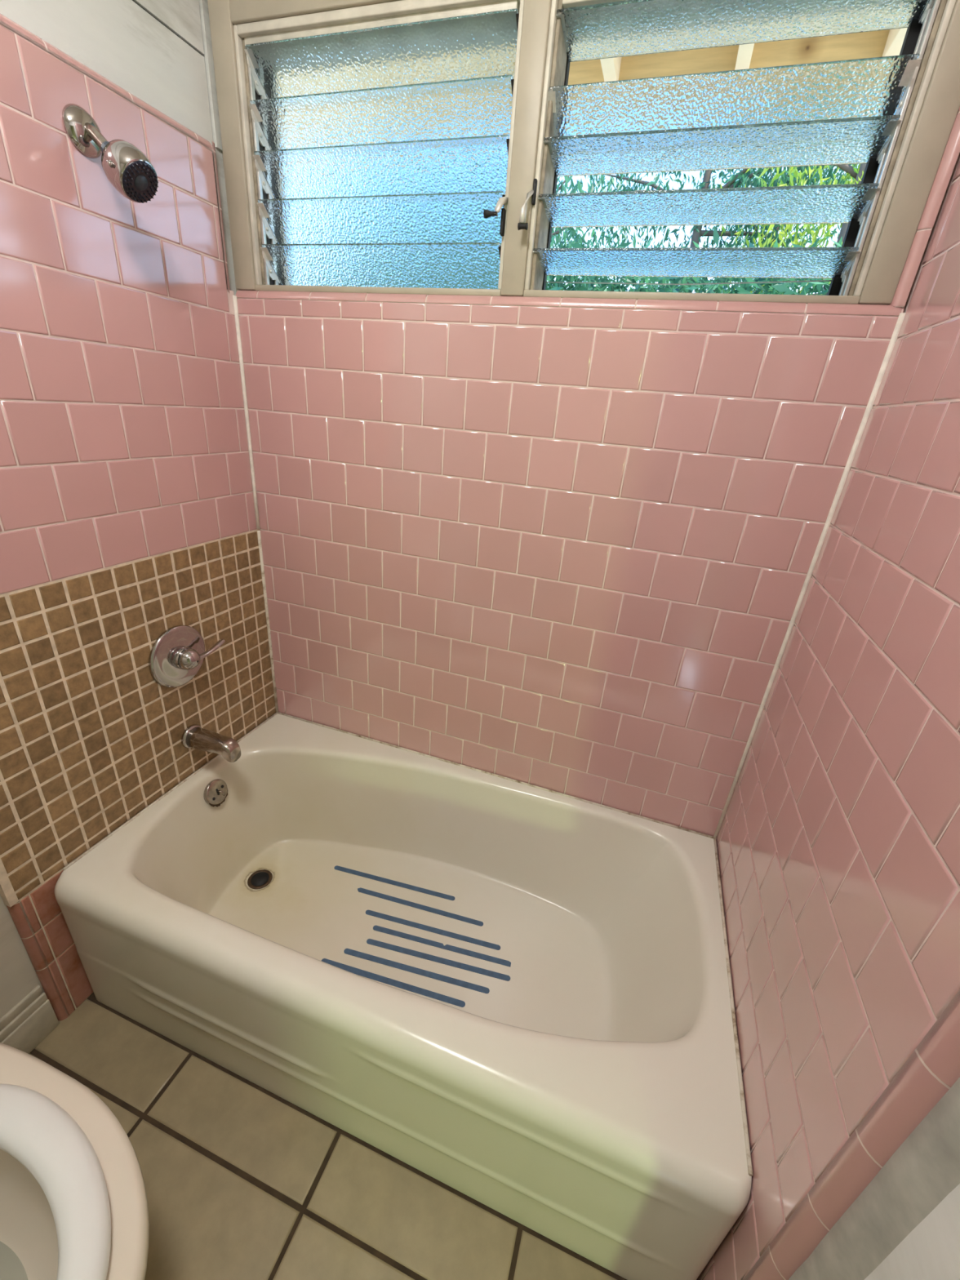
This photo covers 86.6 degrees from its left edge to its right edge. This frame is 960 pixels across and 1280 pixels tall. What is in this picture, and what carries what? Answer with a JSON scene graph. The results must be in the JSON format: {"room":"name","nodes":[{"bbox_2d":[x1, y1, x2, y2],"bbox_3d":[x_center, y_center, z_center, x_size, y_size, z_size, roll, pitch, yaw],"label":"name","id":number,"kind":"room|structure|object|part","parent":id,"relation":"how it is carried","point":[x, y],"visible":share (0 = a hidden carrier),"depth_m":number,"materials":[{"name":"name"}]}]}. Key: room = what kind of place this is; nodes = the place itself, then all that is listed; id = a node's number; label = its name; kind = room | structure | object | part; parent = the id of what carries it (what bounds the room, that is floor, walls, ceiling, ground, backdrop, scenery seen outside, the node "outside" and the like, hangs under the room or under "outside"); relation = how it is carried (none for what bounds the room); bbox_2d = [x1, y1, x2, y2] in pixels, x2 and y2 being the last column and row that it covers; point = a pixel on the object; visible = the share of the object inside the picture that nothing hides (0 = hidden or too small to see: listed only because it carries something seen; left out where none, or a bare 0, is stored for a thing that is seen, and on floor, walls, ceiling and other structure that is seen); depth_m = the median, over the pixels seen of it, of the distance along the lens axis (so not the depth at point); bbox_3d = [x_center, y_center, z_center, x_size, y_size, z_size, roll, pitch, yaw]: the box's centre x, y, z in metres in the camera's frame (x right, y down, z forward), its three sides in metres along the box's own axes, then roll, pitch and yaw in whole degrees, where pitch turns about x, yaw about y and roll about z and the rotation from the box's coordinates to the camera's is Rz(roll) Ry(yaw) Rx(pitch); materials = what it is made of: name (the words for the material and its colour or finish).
{"room":"bathroom","nodes":[
{"label":"bathroom","id":0,"kind":"room"},
{"bbox_2d":[0,0,275,1020],"bbox_3d":[-1.103,-0.110,0.391,0.140,2.670,2.480,12,25,15],"label":"wall","id":1,"kind":"structure","parent":0,"point":[127,515],"depth_m":1.08,"materials":[{"name":"pink tile"}]},
{"bbox_2d":[0,985,59,1053],"bbox_3d":[-1.282,1.160,0.507,0.018,0.142,1.610,12,25,15],"label":"baseboard","id":2,"kind":"structure","parent":1,"relation":"attached to","point":[24,1026],"depth_m":1.16,"materials":[{"name":"white wood"}]},
{"bbox_2d":[62,103,158,203],"bbox_3d":[-0.649,-0.864,0.904,0.138,0.137,0.087,12,25,15],"label":"shower","id":3,"kind":"object","parent":1,"relation":"attached to","point":[129,171],"visible":1,"depth_m":0.90,"materials":[{"name":"silver metal"}]},
{"bbox_3d":[-0.680,-0.891,0.909,0.060,0.050,0.020,12,25,15],"label":"shower arm","id":4,"kind":"part","parent":3,"relation":"part of","materials":[{"name":"silver metal"}]},
{"bbox_3d":[-0.831,0.113,1.297,0.020,0.644,0.828,12,25,15],"label":"mosaic panel","id":5,"kind":"part","parent":1,"relation":"part of","materials":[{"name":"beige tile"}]},
{"bbox_2d":[148,625,225,687],"bbox_3d":[-0.758,0.043,1.342,0.064,0.167,0.197,12,25,15],"label":"shower valve","id":6,"kind":"object","parent":1,"relation":"attached to","point":[178,654],"visible":1,"depth_m":1.31,"materials":[{"name":"silver metal"}]},
{"bbox_3d":[-0.735,0.036,1.362,0.032,0.058,0.142,12,25,15],"label":"lever handle","id":7,"kind":"part","parent":6,"relation":"part of","materials":[{"name":"silver metal"}]},
{"bbox_2d":[181,724,240,762],"bbox_3d":[-0.742,0.287,1.418,0.152,0.070,0.068,12,25,15],"label":"tub spout","id":8,"kind":"object","parent":1,"relation":"attached to","point":[194,736],"visible":1,"depth_m":1.40,"materials":[{"name":"silver metal"}]},
{"bbox_2d":[232,295,260,528],"bbox_3d":[-0.637,-0.596,1.397,0.009,0.585,0.009,24,30,35],"label":"trim","id":9,"kind":"structure","parent":1,"relation":"attached to","point":[234,297],"depth_m":1.38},
{"bbox_2d":[257,529,278,712],"bbox_3d":[-0.685,-0.037,1.653,0.009,0.640,0.009,24,30,35],"label":"trim","id":10,"kind":"structure","parent":1,"relation":"attached to","point":[258,531],"depth_m":1.63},
{"bbox_2d":[29,991,626,1279],"bbox_3d":[-0.459,1.244,0.706,1.554,0.052,2.550,12,25,15],"label":"floor","id":11,"kind":"structure","parent":0,"point":[242,1181],"depth_m":1.01,"materials":[{"name":"beige tile"}]},
{"bbox_2d":[0,1042,149,1279],"bbox_3d":[-0.764,0.716,0.620,0.719,0.935,0.480,12,25,15],"label":"toilet","id":12,"kind":"object","parent":11,"relation":"on","point":[73,1201],"visible":1,"depth_m":0.74,"materials":[{"name":"beige ceramic"}]},
{"bbox_3d":[-0.695,0.775,0.619,0.495,0.030,0.360,12,25,15],"label":"seat","id":13,"kind":"part","parent":12,"relation":"part of","materials":[{"name":"white plastic"}]},
{"bbox_2d":[53,711,752,1279],"bbox_3d":[-0.172,0.725,1.344,1.442,0.415,0.767,12,25,15],"label":"bathtub","id":14,"kind":"object","parent":11,"relation":"on","point":[518,994],"visible":1,"depth_m":1.17,"materials":[{"name":"white ceramic"}]},
{"bbox_3d":[-0.778,0.446,1.498,0.038,0.073,0.073,12,25,15],"label":"overflow plate","id":15,"kind":"part","parent":14,"relation":"part of","materials":[{"name":"silver metal"}]},
{"bbox_3d":[-0.759,0.449,1.498,0.022,0.019,0.008,2,25,-7],"label":"trip lever","id":16,"kind":"part","parent":14,"relation":"part of","materials":[{"name":"silver metal"}]},
{"bbox_2d":[222,151,898,835],"bbox_3d":[0.058,-0.420,1.290,1.744,2.670,0.130,12,25,15],"label":"wall","id":17,"kind":"structure","parent":0,"point":[571,551],"depth_m":1.25,"materials":[{"name":"pink tile"}]},
{"bbox_2d":[235,289,904,315],"bbox_3d":[0.070,-0.727,1.101,1.444,0.026,0.034,12,25,15],"label":"window sill","id":18,"kind":"structure","parent":17,"relation":"attached to","point":[745,306],"depth_m":1.04,"materials":[{"name":"pink tile"},{"name":"pink white grout"}]},
{"bbox_2d":[207,0,959,304],"bbox_3d":[0.096,-1.045,0.995,1.424,0.646,0.148,12,25,15],"label":"window","id":19,"kind":"structure","parent":17,"relation":"in","point":[866,111],"depth_m":0.93,"materials":[{"name":"clear glass"}]},
{"bbox_2d":[233,0,524,289],"bbox_3d":[-0.227,-1.040,1.117,0.642,0.460,0.150,12,25,15],"label":"window","id":20,"kind":"structure","parent":19,"relation":"attached to","point":[378,138],"depth_m":1.10,"materials":[{"name":"clear glass"}]},
{"bbox_3d":[-0.234,-0.874,1.194,0.602,0.073,0.073,12,25,15],"label":"louver blade","id":21,"kind":"part","parent":20,"relation":"part of","materials":[{"name":"clear glass"}]},
{"bbox_3d":[-0.228,-0.950,1.159,0.602,0.074,0.072,12,25,15],"label":"louver blade","id":22,"kind":"part","parent":20,"relation":"part of","materials":[{"name":"clear glass"}]},
{"bbox_3d":[-0.221,-1.030,1.123,0.602,0.073,0.073,12,25,15],"label":"louver blade","id":23,"kind":"part","parent":20,"relation":"part of","materials":[{"name":"clear glass"}]},
{"bbox_3d":[-0.214,-1.109,1.088,0.602,0.072,0.074,12,25,15],"label":"louver blade","id":24,"kind":"part","parent":20,"relation":"part of","materials":[{"name":"clear glass"}]},
{"bbox_3d":[-0.207,-1.189,1.052,0.602,0.070,0.075,12,25,15],"label":"louver blade","id":25,"kind":"part","parent":20,"relation":"part of","materials":[{"name":"clear glass"}]},
{"bbox_3d":[0.034,-0.867,1.038,0.037,0.065,0.055,12,25,15],"label":"crank handle","id":26,"kind":"part","parent":20,"relation":"part of","materials":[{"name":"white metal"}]},
{"bbox_3d":[0.096,-0.866,1.016,0.021,0.089,0.053,12,25,15],"label":"crank handle","id":27,"kind":"part","parent":19,"relation":"part of","materials":[{"name":"white metal"}]},
{"bbox_3d":[0.403,-0.755,1.021,0.590,0.027,0.098,12,25,15],"label":"louver blade","id":28,"kind":"part","parent":19,"relation":"part of","materials":[{"name":"clear glass"}]},
{"bbox_3d":[0.409,-0.834,0.985,0.590,0.029,0.098,12,25,15],"label":"louver blade","id":29,"kind":"part","parent":19,"relation":"part of","materials":[{"name":"clear glass"}]},
{"bbox_3d":[0.416,-0.913,0.949,0.590,0.029,0.098,12,25,15],"label":"louver blade","id":30,"kind":"part","parent":19,"relation":"part of","materials":[{"name":"clear glass"}]},
{"bbox_3d":[0.415,-0.952,0.917,0.590,0.074,0.072,12,25,15],"label":"louver blade","id":31,"kind":"part","parent":19,"relation":"part of","materials":[{"name":"clear glass"}]},
{"bbox_3d":[0.430,-1.071,0.877,0.590,0.027,0.098,12,25,15],"label":"louver blade","id":32,"kind":"part","parent":19,"relation":"part of","materials":[{"name":"clear glass"}]},
{"bbox_2d":[568,27,907,84],"bbox_3d":[0.350,-1.675,1.270,7.500,0.190,0.950,12,25,15],"label":"roof eave","id":33,"kind":"object","parent":17,"relation":"attached to","point":[888,42],"visible":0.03,"depth_m":1.55},
{"bbox_2d":[889,106,959,306],"bbox_3d":[0.784,-0.950,0.738,0.054,0.800,0.032,12,25,15],"label":"trim","id":34,"kind":"structure","parent":17,"relation":"attached to","point":[952,150],"depth_m":0.84,"materials":[{"name":"pink tile"}]},
{"bbox_2d":[696,152,959,1279],"bbox_3d":[0.394,0.211,-0.033,0.150,2.670,2.480,12,25,15],"label":"wall","id":35,"kind":"structure","parent":0,"point":[837,840],"depth_m":0.70,"materials":[{"name":"pink tile"}]},
{"bbox_2d":[713,312,906,839],"bbox_3d":[0.693,-0.014,1.146,0.010,1.230,0.010,12,25,15],"label":"trim","id":36,"kind":"structure","parent":35,"relation":"attached to","point":[894,338],"depth_m":1.06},
{"bbox_2d":[788,1076,959,1279],"bbox_3d":[0.455,0.128,0.317,0.017,2.480,0.048,12,25,15],"label":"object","id":37,"kind":"structure","parent":35,"relation":"attached to","point":[925,1168],"depth_m":0.51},
{"label":"outside","id":38,"kind":"structure","parent":0,"visible":0},
{"bbox_3d":[6.111,-6.269,20.938,60.000,0.100,37.400,12,25,15],"label":"lawn","id":39,"kind":"structure","parent":38,"visible":0},
{"bbox_2d":[546,174,663,290],"bbox_3d":[0.199,-3.497,5.942,4.177,6.466,4.218,-9,28,-27],"label":"tree","id":40,"kind":"object","parent":39,"relation":"on","point":[558,231],"visible":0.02,"depth_m":4.42,"materials":[{"name":"green plant"}]},
{"bbox_2d":[545,225,842,295],"bbox_3d":[1.282,-1.795,5.440,8.330,3.935,2.706,13,26,17],"label":"hedge","id":41,"kind":"object","parent":39,"relation":"on","point":[775,288],"visible":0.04,"depth_m":4.43,"materials":[{"name":"green plant"}]},
{"bbox_2d":[559,164,853,293],"bbox_3d":[2.528,-3.576,6.175,4.239,6.779,4.808,-9,28,-28],"label":"tree","id":42,"kind":"object","parent":39,"relation":"on","point":[743,176],"visible":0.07,"depth_m":5.60,"materials":[{"name":"green plant"}]},
{"bbox_2d":[628,164,857,295],"bbox_3d":[3.623,-3.304,6.697,3.668,6.002,4.092,19,28,28],"label":"tree","id":43,"kind":"object","parent":39,"relation":"on","point":[830,173],"visible":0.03,"depth_m":5.77,"materials":[{"name":"green plant"}]},
{"bbox_2d":[720,164,866,295],"bbox_3d":[3.276,-2.352,5.017,2.570,5.610,2.996,4,24,-2],"label":"tree","id":44,"kind":"object","parent":39,"relation":"on","point":[852,172],"visible":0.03,"depth_m":4.50,"materials":[{"name":"green plant"}]}
]}

